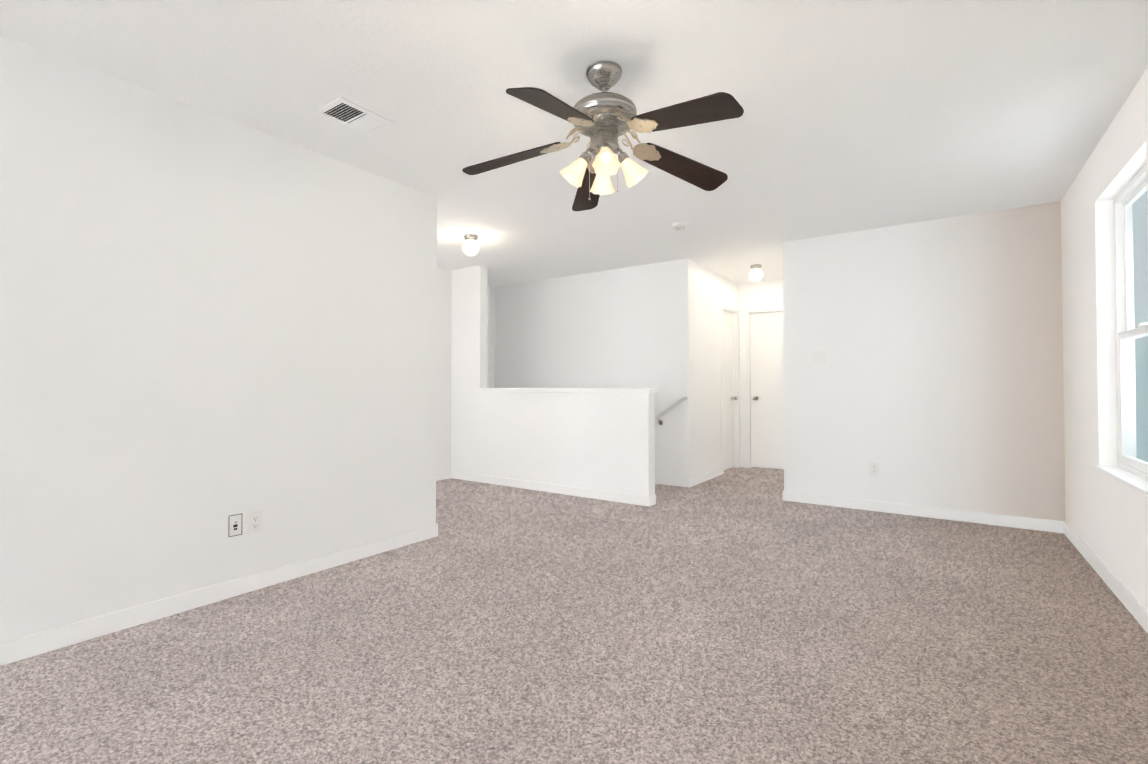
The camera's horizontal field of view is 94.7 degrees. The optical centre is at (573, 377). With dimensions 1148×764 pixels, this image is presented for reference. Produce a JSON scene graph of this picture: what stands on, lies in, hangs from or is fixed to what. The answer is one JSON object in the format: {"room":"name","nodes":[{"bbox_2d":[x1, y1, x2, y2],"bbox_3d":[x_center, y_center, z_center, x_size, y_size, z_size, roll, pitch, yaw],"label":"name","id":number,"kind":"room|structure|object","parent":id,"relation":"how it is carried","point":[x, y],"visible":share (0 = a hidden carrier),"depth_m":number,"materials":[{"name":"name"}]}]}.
{"room":"empty living room","nodes":[
{"label":"empty living room","id":0,"kind":"room"},
{"bbox_2d":[0,34,436,642],"bbox_3d":[-3.119,-0.132,0.806,0.120,2.420,7.320,-1,-1,35],"label":"wall","id":1,"kind":"structure","parent":0,"point":[210,322],"depth_m":2.52,"materials":[{"name":"paint"}]},
{"bbox_2d":[0,524,437,665],"bbox_3d":[-3.061,1.035,0.755,0.019,0.085,7.333,-1,-1,35],"label":"baseboard","id":2,"kind":"structure","parent":1,"relation":"attached to","point":[21,648],"depth_m":2.51,"materials":[{"name":"white paint"}]},
{"bbox_2d":[227,512,242,537],"bbox_3d":[-1.721,0.750,2.689,0.016,0.116,0.071,-1,-1,35],"label":"outlet","id":3,"kind":"object","parent":1,"relation":"attached to","point":[234,525],"visible":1,"depth_m":2.69,"materials":[{"name":"white plastic"}]},
{"bbox_2d":[248,510,262,534],"bbox_3d":[-1.669,0.757,2.770,0.009,0.116,0.071,-1,-1,35],"label":"outlet","id":4,"kind":"object","parent":1,"relation":"attached to","point":[255,518],"visible":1,"depth_m":2.77,"materials":[{"name":"white plastic"}]},
{"bbox_2d":[436,267,451,472],"bbox_3d":[-4.054,-0.105,2.494,0.120,2.420,9.030,-1,-1,35],"label":"wall","id":5,"kind":"structure","parent":0,"point":[443,366],"depth_m":6.08,"materials":[{"name":"white paint"}]},
{"bbox_2d":[436,471,451,480],"bbox_3d":[-3.999,1.061,2.438,0.013,0.085,9.030,-1,-1,35],"label":"baseboard","id":6,"kind":"structure","parent":5,"relation":"attached to","point":[448,474],"depth_m":6.04,"materials":[{"name":"white paint"}]},
{"bbox_2d":[491,286,494,387],"bbox_3d":[-1.425,0.963,6.776,0.140,4.420,1.030,-1,-1,35],"label":"wall","id":7,"kind":"structure","parent":0,"point":[492,287],"depth_m":7.15,"materials":[{"name":"paint"}]},
{"bbox_2d":[451,265,656,496],"bbox_3d":[-0.452,0.944,5.548,2.838,4.420,0.156,-1,-1,35],"label":"wall","id":8,"kind":"structure","parent":0,"point":[602,439],"depth_m":5.44,"materials":[{"name":"paint"}]},
{"bbox_2d":[452,471,655,505],"bbox_3d":[-0.362,1.109,5.417,2.533,0.085,0.046,-1,-1,35],"label":"baseboard","id":9,"kind":"structure","parent":8,"relation":"attached to","point":[554,488],"depth_m":5.23,"materials":[{"name":"white paint"}]},
{"bbox_2d":[0,467,1147,763],"bbox_3d":[-1.129,1.134,2.436,6.430,0.060,12.300,-1,-1,35],"label":"floor","id":10,"kind":"structure","parent":0,"point":[740,615],"depth_m":2.10,"materials":[{"name":"carpet"}]},
{"bbox_2d":[0,0,1147,286],"bbox_3d":[-1.129,-1.356,2.475,6.430,0.080,12.300,-1,-1,35],"label":"ceiling","id":11,"kind":"structure","parent":0,"point":[864,114],"depth_m":2.45,"materials":[{"name":"paint"}]},
{"bbox_2d":[314,97,394,135],"bbox_3d":[-1.102,-1.309,2.663,0.236,0.009,0.300,-1,-1,35],"label":"ceiling vent","id":12,"kind":"object","parent":11,"relation":"in","point":[350,115],"visible":1,"depth_m":2.65,"materials":[{"name":"white metal"}]},
{"bbox_2d":[462,234,479,255],"bbox_3d":[-0.930,-1.188,4.769,0.156,0.183,0.156,-1,-1,35],"label":"light","id":13,"kind":"object","parent":11,"relation":"attached to","point":[470,246],"visible":1,"depth_m":4.72,"materials":[{"name":"white glass"}]},
{"bbox_2d":[462,61,743,210],"bbox_3d":[0.121,-1.040,2.231,1.220,0.560,1.198,-1,-1,35],"label":"ceiling fan","id":14,"kind":"object","parent":11,"relation":"hanging from","point":[603,119],"visible":1,"depth_m":2.22,"materials":[{"name":"brown wood"}]},
{"bbox_2d":[672,221,688,229],"bbox_3d":[0.889,-1.265,4.409,0.140,0.040,0.140,-1,-1,35],"label":"smoke detector","id":15,"kind":"object","parent":11,"relation":"attached to","point":[680,225],"visible":1,"depth_m":4.37,"materials":[{"name":"white plastic"}]},
{"bbox_2d":[749,264,762,281],"bbox_3d":[2.043,-1.169,5.931,0.156,0.183,0.156,-1,-1,35],"label":"light","id":16,"kind":"object","parent":11,"relation":"attached to","point":[756,273],"visible":1,"depth_m":5.88,"materials":[{"name":"white glass"}]},
{"bbox_2d":[495,259,692,486],"bbox_3d":[-0.132,0.960,6.579,3.350,4.420,0.120,-1,-1,35],"label":"wall","id":17,"kind":"structure","parent":0,"point":[629,327],"depth_m":6.11,"materials":[{"name":"paint"}]},
{"bbox_2d":[655,397,687,424],"bbox_3d":[0.443,0.820,6.064,1.797,1.229,0.075,-1,-1,35],"label":"stair handrail","id":18,"kind":"object","parent":17,"relation":"attached to","point":[669,408],"visible":0.4,"depth_m":5.64,"materials":[{"name":"white paint"}]},
{"bbox_2d":[692,261,737,477],"bbox_3d":[1.677,-0.044,6.368,0.120,2.420,1.570,-1,-1,35],"label":"wall","id":19,"kind":"structure","parent":0,"point":[712,290],"depth_m":6.05,"materials":[{"name":"paint"}]},
{"bbox_2d":[689,467,721,486],"bbox_3d":[1.501,1.118,5.980,0.013,0.085,1.000,-1,-1,35],"label":"baseboard","id":20,"kind":"structure","parent":19,"relation":"attached to","point":[699,479],"depth_m":5.91,"materials":[{"name":"white paint"}]},
{"bbox_2d":[723,310,736,469],"bbox_3d":[1.953,0.156,6.703,0.108,2.007,0.518,-1,-1,35],"label":"hall door","id":21,"kind":"structure","parent":19,"relation":"in","point":[728,383],"depth_m":6.77,"materials":[{"name":"white paint"}]},
{"bbox_2d":[721,301,739,473],"bbox_3d":[1.932,0.123,6.719,0.136,2.098,0.676,-1,-1,35],"label":"door frame","id":22,"kind":"structure","parent":19,"relation":"attached to","point":[733,310],"depth_m":6.91,"materials":[{"name":"white paint"}]},
{"bbox_2d":[738,279,782,467],"bbox_3d":[2.611,-0.037,6.749,1.220,2.420,0.120,-1,-1,35],"label":"wall","id":23,"kind":"structure","parent":0,"point":[761,293],"depth_m":6.91,"materials":[{"name":"paint"}]},
{"bbox_2d":[743,304,782,467],"bbox_3d":[2.631,0.123,6.723,0.916,2.098,0.136,-1,-1,35],"label":"door frame","id":24,"kind":"structure","parent":23,"relation":"attached to","point":[770,308],"depth_m":6.91,"materials":[{"name":"white paint"}]},
{"bbox_2d":[750,311,783,469],"bbox_3d":[2.616,0.156,6.701,0.758,2.007,0.108,-1,-1,35],"label":"end door","id":25,"kind":"structure","parent":23,"relation":"in","point":[767,392],"depth_m":6.81,"materials":[{"name":"white paint"}]},
{"bbox_2d":[783,201,1065,521],"bbox_3d":[2.798,-0.074,4.453,1.945,2.420,0.120,-1,-1,35],"label":"wall","id":26,"kind":"structure","parent":0,"point":[936,380],"depth_m":4.30,"materials":[{"name":"paint"}]},
{"bbox_2d":[812,351,825,363],"bbox_3d":[2.213,-0.186,4.778,0.116,0.116,0.015,-1,-1,35],"label":"light switch","id":27,"kind":"object","parent":26,"relation":"attached to","point":[818,357],"visible":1,"depth_m":4.78,"materials":[{"name":"white plastic"}]},
{"bbox_2d":[869,462,878,475],"bbox_3d":[2.567,0.779,4.521,0.071,0.116,0.009,-1,-1,35],"label":"outlet","id":28,"kind":"object","parent":26,"relation":"attached to","point":[873,468],"visible":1,"depth_m":4.52,"materials":[{"name":"white plastic"}]},
{"bbox_2d":[783,491,1059,532],"bbox_3d":[2.745,1.093,4.392,1.933,0.085,0.016,-1,-1,35],"label":"baseboard","id":29,"kind":"structure","parent":26,"relation":"attached to","point":[914,510],"depth_m":4.29,"materials":[{"name":"white paint"}]},
{"bbox_2d":[1061,67,1147,610],"bbox_3d":[1.447,-0.134,0.669,0.150,2.420,12.300,-1,-1,35],"label":"wall","id":30,"kind":"structure","parent":0,"point":[1106,518],"depth_m":3.01,"materials":[{"name":"paint"}]},
{"bbox_2d":[1060,521,1147,632],"bbox_3d":[0.715,1.018,-0.260,0.016,0.085,9.970,-1,-1,35],"label":"baseboard","id":31,"kind":"structure","parent":30,"relation":"attached to","point":[1138,611],"depth_m":2.79,"materials":[{"name":"white paint"}]},
{"bbox_2d":[1094,164,1147,494],"bbox_3d":[2.765,-0.254,2.604,0.157,1.520,0.920,-1,-1,35],"label":"window","id":32,"kind":"structure","parent":30,"relation":"in","point":[1130,470],"depth_m":2.90,"materials":[{"name":"white plastic"}]},
{"label":"outside","id":33,"kind":"structure","parent":0,"visible":0},
{"bbox_2d":[1132,191,1147,461],"bbox_3d":[26.537,-7.416,32.613,0.050,42.000,96.000,-1,-1,35],"label":"sky","id":34,"kind":"structure","parent":33,"point":[1142,269],"depth_m":10.43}
]}

